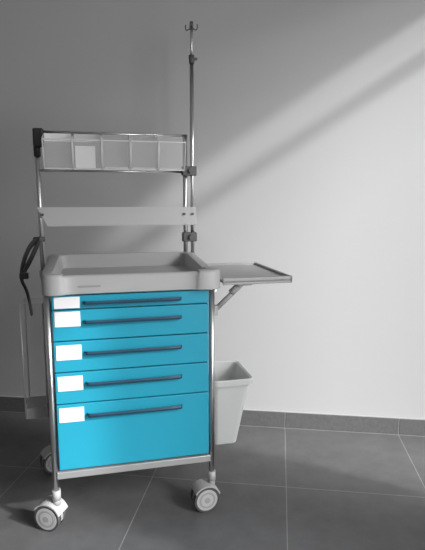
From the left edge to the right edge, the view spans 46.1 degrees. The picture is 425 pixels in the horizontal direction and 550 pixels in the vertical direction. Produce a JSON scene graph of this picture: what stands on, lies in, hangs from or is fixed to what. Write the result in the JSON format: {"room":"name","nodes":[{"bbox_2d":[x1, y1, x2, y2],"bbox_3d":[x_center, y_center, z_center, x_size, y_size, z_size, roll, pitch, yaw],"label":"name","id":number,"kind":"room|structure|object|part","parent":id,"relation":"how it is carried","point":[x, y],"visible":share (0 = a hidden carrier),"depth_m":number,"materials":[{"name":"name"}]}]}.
{"room":"hospital room","nodes":[
{"label":"hospital room","id":0,"kind":"room"},
{"bbox_2d":[0,0,424,418],"bbox_3d":[-0.482,-0.587,2.732,4.900,2.850,0.100,1,9,8],"label":"wall","id":1,"kind":"structure","parent":0,"point":[309,115],"depth_m":2.62,"materials":[{"name":"grey paint"}]},
{"bbox_2d":[0,396,424,436],"bbox_3d":[-0.490,0.783,2.883,4.700,0.096,0.010,1,9,8],"label":"baseboard","id":2,"kind":"structure","parent":1,"relation":"attached to","point":[250,417],"depth_m":2.73,"materials":[{"name":"tile"}]},
{"bbox_2d":[0,411,424,549],"bbox_3d":[-0.839,1.265,0.329,4.900,0.100,5.450,1,9,8],"label":"floor","id":3,"kind":"structure","parent":0,"point":[279,488],"depth_m":2.14,"materials":[{"name":"tile"}]},
{"bbox_2d":[34,134,291,531],"bbox_3d":[-0.253,0.158,2.144,1.036,1.552,0.590,-2,9,-13],"label":"cart","id":4,"kind":"object","parent":3,"relation":"on","point":[130,347],"visible":1,"depth_m":1.91,"materials":[{"name":"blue metal"}]},
{"bbox_2d":[19,237,44,315],"bbox_3d":[-0.781,-0.002,2.178,0.050,0.318,0.231,0,9,1],"label":"strap","id":5,"kind":"object","parent":4,"relation":"hanging from","point":[36,241],"visible":1,"depth_m":2.12,"materials":[{"name":"black rubber"}]},
{"bbox_2d":[19,298,54,418],"bbox_3d":[-0.701,0.323,2.027,0.110,0.460,0.430,-2,9,-13],"label":"box","id":6,"kind":"object","parent":4,"relation":"attached to","point":[37,406],"visible":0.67,"depth_m":1.96,"materials":[{"name":"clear plastic"}]},
{"bbox_3d":[-0.772,-0.291,2.240,0.021,0.692,0.021,-2,9,-13],"label":"post","id":7,"kind":"part","parent":4,"relation":"part of","materials":[{"name":"silver metal"}]},
{"bbox_3d":[-0.595,0.453,1.849,0.023,0.805,0.023,-2,9,-13],"label":"post","id":8,"kind":"part","parent":4,"relation":"part of","materials":[{"name":"silver metal"}]},
{"bbox_3d":[-0.718,0.389,2.277,0.023,0.805,0.023,-2,9,-13],"label":"post","id":9,"kind":"part","parent":4,"relation":"part of","materials":[{"name":"silver metal"}]},
{"bbox_2d":[32,128,185,172],"bbox_3d":[-0.442,-0.555,2.232,0.687,0.185,0.126,-2,9,-13],"label":"rack","id":10,"kind":"object","parent":4,"relation":"attached to","point":[85,159],"visible":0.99,"depth_m":2.21,"materials":[{"name":"silver metal"}]},
{"bbox_3d":[-0.451,-0.475,2.288,0.660,0.010,0.010,-2,9,-13],"label":"rail","id":11,"kind":"part","parent":10,"relation":"part of","materials":[{"name":"silver metal"}]},
{"bbox_3d":[-0.445,-0.639,2.265,0.672,0.011,0.011,-2,9,-13],"label":"rail","id":12,"kind":"part","parent":10,"relation":"part of","materials":[{"name":"silver metal"}]},
{"bbox_2d":[37,207,196,225],"bbox_3d":[-0.427,-0.269,2.295,0.720,0.084,0.030,-2,9,-13],"label":"shelf","id":13,"kind":"object","parent":4,"relation":"attached to","point":[53,216],"depth_m":2.29,"materials":[{"name":"grey plastic"}]},
{"bbox_3d":[-0.298,0.090,1.864,0.577,0.050,0.020,-2,9,-13],"label":"drawer","id":14,"kind":"part","parent":4,"relation":"part of","materials":[{"name":"teal paint"}]},
{"bbox_2d":[41,252,219,295],"bbox_3d":[-0.352,-0.019,2.079,0.678,0.092,0.560,-2,9,-13],"label":"tray","id":15,"kind":"object","parent":4,"relation":"on","point":[142,273],"depth_m":1.88,"materials":[{"name":"grey plastic"}]},
{"bbox_3d":[-0.298,0.175,1.877,0.577,0.113,0.020,-2,9,-13],"label":"drawer","id":16,"kind":"part","parent":4,"relation":"part of","materials":[{"name":"teal paint"}]},
{"bbox_3d":[-0.298,0.291,1.894,0.577,0.114,0.020,-2,9,-13],"label":"drawer","id":17,"kind":"part","parent":4,"relation":"part of","materials":[{"name":"teal paint"}]},
{"bbox_3d":[-0.298,0.410,1.912,0.577,0.118,0.020,-2,9,-13],"label":"drawer","id":18,"kind":"part","parent":4,"relation":"part of","materials":[{"name":"teal paint"}]},
{"bbox_3d":[-0.292,0.094,1.846,0.361,0.013,0.028,-2,9,-13],"label":"drawer handle","id":19,"kind":"part","parent":4,"relation":"part of","materials":[{"name":"blue"}]},
{"bbox_3d":[-0.298,0.600,1.941,0.577,0.258,0.020,-2,9,-13],"label":"drawer","id":20,"kind":"part","parent":4,"relation":"part of","materials":[{"name":"teal paint"}]},
{"bbox_3d":[-0.292,0.165,1.856,0.361,0.013,0.028,-2,9,-13],"label":"drawer handle","id":21,"kind":"part","parent":4,"relation":"part of","materials":[{"name":"blue"}]},
{"bbox_3d":[-0.292,0.280,1.873,0.361,0.013,0.028,-2,9,-13],"label":"drawer handle","id":22,"kind":"part","parent":4,"relation":"part of","materials":[{"name":"blue"}]},
{"bbox_3d":[-0.292,0.397,1.891,0.361,0.013,0.028,-2,9,-13],"label":"drawer handle","id":23,"kind":"part","parent":4,"relation":"part of","materials":[{"name":"blue"}]},
{"bbox_3d":[-0.355,0.716,2.178,0.641,0.028,0.474,-2,9,-13],"label":"frame","id":24,"kind":"part","parent":4,"relation":"part of","materials":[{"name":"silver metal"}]},
{"bbox_3d":[-0.292,0.518,1.909,0.361,0.013,0.028,-2,9,-13],"label":"drawer handle","id":25,"kind":"part","parent":4,"relation":"part of","materials":[{"name":"blue"}]},
{"bbox_3d":[-0.130,-0.314,2.389,0.021,0.692,0.021,-2,9,-13],"label":"post","id":26,"kind":"part","parent":4,"relation":"part of","materials":[{"name":"silver metal"}]},
{"bbox_2d":[181,21,197,253],"bbox_3d":[-0.105,-0.579,2.344,0.078,1.150,0.071,-2,9,-13],"label":"pole","id":27,"kind":"object","parent":4,"relation":"attached to","point":[191,170],"visible":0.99,"depth_m":2.34,"materials":[{"name":"silver metal"}]},
{"bbox_3d":[-0.089,-0.989,2.293,0.039,0.035,0.028,-2,9,-13],"label":"height knob","id":28,"kind":"part","parent":27,"relation":"part of","materials":[{"name":"grey"}]},
{"bbox_3d":[-0.004,0.433,1.985,0.023,0.805,0.023,-2,9,-13],"label":"post","id":29,"kind":"part","parent":4,"relation":"part of","materials":[{"name":"silver metal"}]},
{"bbox_2d":[208,360,252,444],"bbox_3d":[0.055,0.574,2.238,0.194,0.308,0.256,-2,9,-13],"label":"waste bin","id":30,"kind":"object","parent":4,"relation":"attached to","point":[232,380],"visible":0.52,"depth_m":2.15,"materials":[{"name":"grey plastic"}]},
{"bbox_2d":[206,262,291,284],"bbox_3d":[0.125,-0.011,2.157,0.282,0.027,0.460,-2,9,-13],"label":"shelf","id":31,"kind":"object","parent":4,"relation":"attached to","point":[242,273],"depth_m":2.07,"materials":[{"name":"grey plastic"}]}
]}

